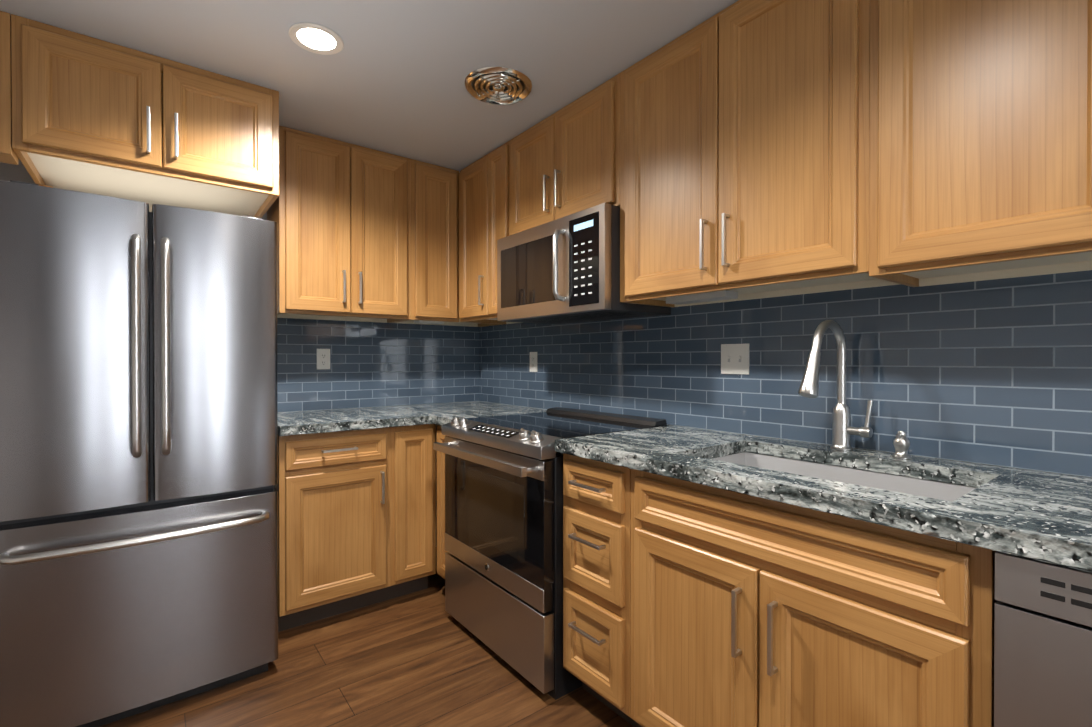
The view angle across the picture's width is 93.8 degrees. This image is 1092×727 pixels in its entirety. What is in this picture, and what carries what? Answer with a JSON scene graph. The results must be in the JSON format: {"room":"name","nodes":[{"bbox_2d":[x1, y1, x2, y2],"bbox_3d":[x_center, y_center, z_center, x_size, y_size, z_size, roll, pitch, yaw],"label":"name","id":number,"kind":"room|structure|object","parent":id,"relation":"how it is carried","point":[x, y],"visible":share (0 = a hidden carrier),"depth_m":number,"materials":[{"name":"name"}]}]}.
{"room":"kitchen","nodes":[
{"label":"kitchen","id":0,"kind":"room"},
{"bbox_2d":[0,159,473,546],"bbox_3d":[-1.645,0.025,2.586,3.150,2.300,0.100,0,0,-38],"label":"wall","id":1,"kind":"structure","parent":0,"point":[13,172],"depth_m":2.11,"materials":[{"name":"grey paint"}]},
{"bbox_2d":[0,11,278,217],"bbox_3d":[-1.692,-0.861,2.029,1.030,0.518,0.706,0,0,-38],"label":"upper cabinet","id":2,"kind":"object","parent":1,"relation":"attached to","point":[83,113],"visible":0.88,"depth_m":1.84,"materials":[{"name":"brown wood"}]},
{"bbox_2d":[267,125,462,324],"bbox_3d":[-0.975,-0.683,2.817,0.949,0.884,0.339,0,0,-38],"label":"upper cabinet","id":3,"kind":"object","parent":1,"relation":"attached to","point":[364,234],"depth_m":2.64,"materials":[{"name":"brown wood"}]},
{"bbox_2d":[414,320,443,323],"bbox_3d":[-0.698,-0.251,3.052,0.160,0.024,0.080,0,0,-38],"label":"under-cabinet light","id":4,"kind":"object","parent":3,"relation":"attached to","point":[415,321],"depth_m":3.03,"materials":[{"name":"white plastic"}]},
{"bbox_2d":[277,318,476,411],"bbox_3d":[-0.979,-0.009,3.033,1.320,0.529,0.008,0,0,-38],"label":"backsplash","id":5,"kind":"structure","parent":1,"relation":"attached to","point":[373,364],"depth_m":3.00,"materials":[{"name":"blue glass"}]},
{"bbox_2d":[317,349,329,368],"bbox_3d":[-1.232,-0.025,2.828,0.070,0.114,0.007,0,0,-38],"label":"outlet","id":6,"kind":"object","parent":5,"relation":"attached to","point":[323,358],"visible":1,"depth_m":2.83,"materials":[{"name":"white plastic"}]},
{"bbox_2d":[447,322,502,326],"bbox_3d":[-0.483,-0.686,3.197,0.352,0.884,0.339,0,0,-38],"label":"upper cabinet","id":7,"kind":"object","parent":1,"relation":"attached to","point":[464,323],"depth_m":3.37,"materials":[{"name":"brown wood"}]},
{"bbox_2d":[99,547,633,726],"bbox_3d":[-0.161,1.217,0.676,3.150,0.060,4.950,0,0,-38],"label":"floor","id":8,"kind":"structure","parent":0,"point":[422,658],"depth_m":1.86,"materials":[{"name":"brown wood"}]},
{"bbox_2d":[0,180,277,726],"bbox_3d":[-1.530,0.316,1.982,0.760,1.726,0.880,0,0,-38],"label":"refrigerator","id":9,"kind":"object","parent":8,"relation":"on","point":[138,468],"visible":1,"depth_m":1.66,"materials":[{"name":"grey metal"}]},
{"bbox_2d":[274,424,435,631],"bbox_3d":[-1.014,0.738,2.597,0.716,0.874,0.654,0,0,-38],"label":"base cabinet","id":10,"kind":"object","parent":8,"relation":"on","point":[356,519],"visible":0.85,"depth_m":2.34,"materials":[{"name":"brown wood"}]},
{"bbox_2d":[278,401,517,435],"bbox_3d":[-0.770,0.279,2.774,1.333,0.040,0.670,0,0,-38],"label":"countertop","id":11,"kind":"structure","parent":10,"relation":"on","point":[335,420],"depth_m":2.51,"materials":[{"name":"stone"}]},
{"bbox_2d":[426,406,546,425],"bbox_3d":[-0.248,0.279,2.639,0.673,0.040,0.184,0,0,-38],"label":"countertop","id":12,"kind":"structure","parent":10,"relation":"on","point":[440,419],"depth_m":2.65,"materials":[{"name":"stone"}]},
{"bbox_2d":[437,425,446,578],"bbox_3d":[-0.267,0.737,2.667,0.578,0.874,0.235,0,0,-38],"label":"cabinet filler","id":13,"kind":"object","parent":8,"relation":"on","point":[441,550],"visible":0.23,"depth_m":2.52,"materials":[{"name":"beige wood"}]},
{"bbox_2d":[433,407,668,699],"bbox_3d":[-0.002,0.707,2.237,0.735,0.940,0.756,0,0,-38],"label":"range","id":14,"kind":"object","parent":8,"relation":"on","point":[504,537],"visible":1,"depth_m":1.96,"materials":[{"name":"silver metal"}]},
{"bbox_2d":[563,453,641,726],"bbox_3d":[0.377,0.743,1.847,0.654,0.874,0.318,0,0,-38],"label":"base cabinet","id":15,"kind":"object","parent":8,"relation":"on","point":[597,578],"visible":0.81,"depth_m":1.64,"materials":[{"name":"brown wood"}]},
{"bbox_2d":[631,469,996,726],"bbox_3d":[0.733,0.746,1.387,0.654,0.874,0.841,0,0,-38],"label":"base cabinet","id":16,"kind":"object","parent":8,"relation":"on","point":[749,611],"visible":0.83,"depth_m":1.14,"materials":[{"name":"brown wood"}]},
{"bbox_2d":[610,425,745,448],"bbox_3d":[0.413,0.285,1.800,0.330,0.040,0.439,0,0,-38],"label":"countertop","id":17,"kind":"structure","parent":16,"relation":"on","point":[665,435],"depth_m":1.88,"materials":[{"name":"stone"}]},
{"bbox_2d":[555,427,1091,571],"bbox_3d":[0.828,0.288,1.268,0.648,0.040,1.789,0,0,-38],"label":"countertop","id":18,"kind":"structure","parent":16,"relation":"on","point":[1040,515],"depth_m":1.11,"materials":[{"name":"stone"}]},
{"bbox_2d":[798,320,872,450],"bbox_3d":[0.850,0.068,1.498,0.272,0.397,0.116,0,0,-38],"label":"faucet","id":19,"kind":"object","parent":18,"relation":"on","point":[843,430],"visible":1,"depth_m":1.56,"materials":[{"name":"silver metal"}]},
{"bbox_2d":[712,452,975,501],"bbox_3d":[0.741,0.414,1.381,0.425,0.212,0.710,0,0,-38],"label":"sink","id":20,"kind":"object","parent":18,"relation":"in","point":[924,488],"visible":0.06,"depth_m":1.49,"materials":[{"name":"silver metal"}]},
{"bbox_2d":[891,431,911,458],"bbox_3d":[1.005,0.228,1.446,0.054,0.076,0.048,0,0,-38],"label":"soap dispenser","id":21,"kind":"object","parent":18,"relation":"on","point":[901,442],"visible":1,"depth_m":1.44,"materials":[{"name":"silver metal"}]},
{"bbox_2d":[994,551,1091,726],"bbox_3d":[1.176,0.752,0.812,0.606,0.868,0.597,0,0,-38],"label":"dishwasher","id":22,"kind":"object","parent":8,"relation":"on","point":[1043,646],"visible":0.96,"depth_m":0.81,"materials":[{"name":"grey metal"}]},
{"bbox_2d":[0,0,737,171],"bbox_3d":[-0.161,-1.163,0.661,3.150,0.100,4.950,0,0,-38],"label":"ceiling","id":23,"kind":"structure","parent":0,"point":[391,76],"depth_m":1.82,"materials":[{"name":"white paint"}]},
{"bbox_2d":[288,22,343,54],"bbox_3d":[-0.790,-1.117,1.761,0.174,0.006,0.174,0,0,-38],"label":"recessed light","id":24,"kind":"object","parent":23,"relation":"in","point":[317,38],"visible":1,"depth_m":1.76,"materials":[{"name":"white plastic"}]},
{"bbox_2d":[464,67,532,104],"bbox_3d":[-0.192,-1.113,2.066,0.276,0.016,0.276,0,0,-38],"label":"ceiling vent","id":25,"kind":"object","parent":23,"relation":"in","point":[499,85],"visible":1,"depth_m":2.05,"materials":[{"name":"silver metal"}]},
{"bbox_2d":[506,404,1091,477],"bbox_3d":[1.076,0.031,1.562,0.100,2.300,4.850,0,0,-38],"label":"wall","id":26,"kind":"structure","parent":0,"point":[867,449],"depth_m":1.55,"materials":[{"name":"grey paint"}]},
{"bbox_2d":[459,157,482,322],"bbox_3d":[-0.281,-0.678,2.945,0.339,0.896,0.342,0,0,-38],"label":"upper cabinet","id":27,"kind":"object","parent":26,"relation":"attached to","point":[470,177],"depth_m":2.86,"materials":[{"name":"brown wood"}]},
{"bbox_2d":[483,147,506,323],"bbox_3d":[-0.107,-0.677,2.721,0.339,0.896,0.225,0,0,-38],"label":"upper cabinet","id":28,"kind":"object","parent":26,"relation":"attached to","point":[491,160],"depth_m":2.68,"materials":[{"name":"brown wood"}]},
{"bbox_2d":[499,84,602,323],"bbox_3d":[0.178,-0.674,2.352,0.339,0.896,0.844,0,0,-38],"label":"upper cabinet","id":29,"kind":"object","parent":26,"relation":"attached to","point":[552,170],"depth_m":2.26,"materials":[{"name":"brown wood"}]},
{"bbox_2d":[497,203,670,323],"bbox_3d":[0.123,-0.408,2.327,0.443,0.402,0.754,0,0,-38],"label":"microwave","id":30,"kind":"object","parent":29,"relation":"attached to","point":[564,270],"visible":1,"depth_m":2.12,"materials":[{"name":"grey metal"}]},
{"bbox_2d":[603,0,859,306],"bbox_3d":[0.668,-0.670,1.719,0.339,0.896,0.940,0,0,-38],"label":"upper cabinet","id":31,"kind":"object","parent":26,"relation":"attached to","point":[751,149],"depth_m":1.58,"materials":[{"name":"brown wood"}]},
{"bbox_2d":[666,290,737,304],"bbox_3d":[0.574,-0.244,1.899,0.080,0.024,0.260,0,0,-38],"label":"under-cabinet light","id":32,"kind":"object","parent":31,"relation":"attached to","point":[705,297],"depth_m":1.85,"materials":[{"name":"white plastic"}]},
{"bbox_2d":[477,270,1091,476],"bbox_3d":[0.651,-0.002,2.023,0.007,0.529,3.600,0,0,-38],"label":"backsplash","id":33,"kind":"structure","parent":26,"relation":"attached to","point":[997,372],"depth_m":1.58,"materials":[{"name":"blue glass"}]},
{"bbox_2d":[530,352,536,371],"bbox_3d":[-0.073,-0.010,2.945,0.007,0.114,0.070,0,0,-38],"label":"outlet","id":34,"kind":"object","parent":33,"relation":"attached to","point":[533,361],"visible":1,"depth_m":2.94,"materials":[{"name":"white plastic"}]},
{"bbox_2d":[721,344,748,373],"bbox_3d":[0.710,-0.017,1.928,0.014,0.114,0.116,0,0,-38],"label":"light switch","id":35,"kind":"object","parent":33,"relation":"attached to","point":[734,358],"visible":1,"depth_m":1.93,"materials":[{"name":"white plastic"}]},
{"bbox_2d":[839,0,1091,287],"bbox_3d":[1.198,-0.666,1.035,0.339,0.896,0.942,0,0,-38],"label":"upper cabinet","id":36,"kind":"object","parent":26,"relation":"attached to","point":[965,145],"depth_m":1.14,"materials":[{"name":"brown wood"}]}
]}

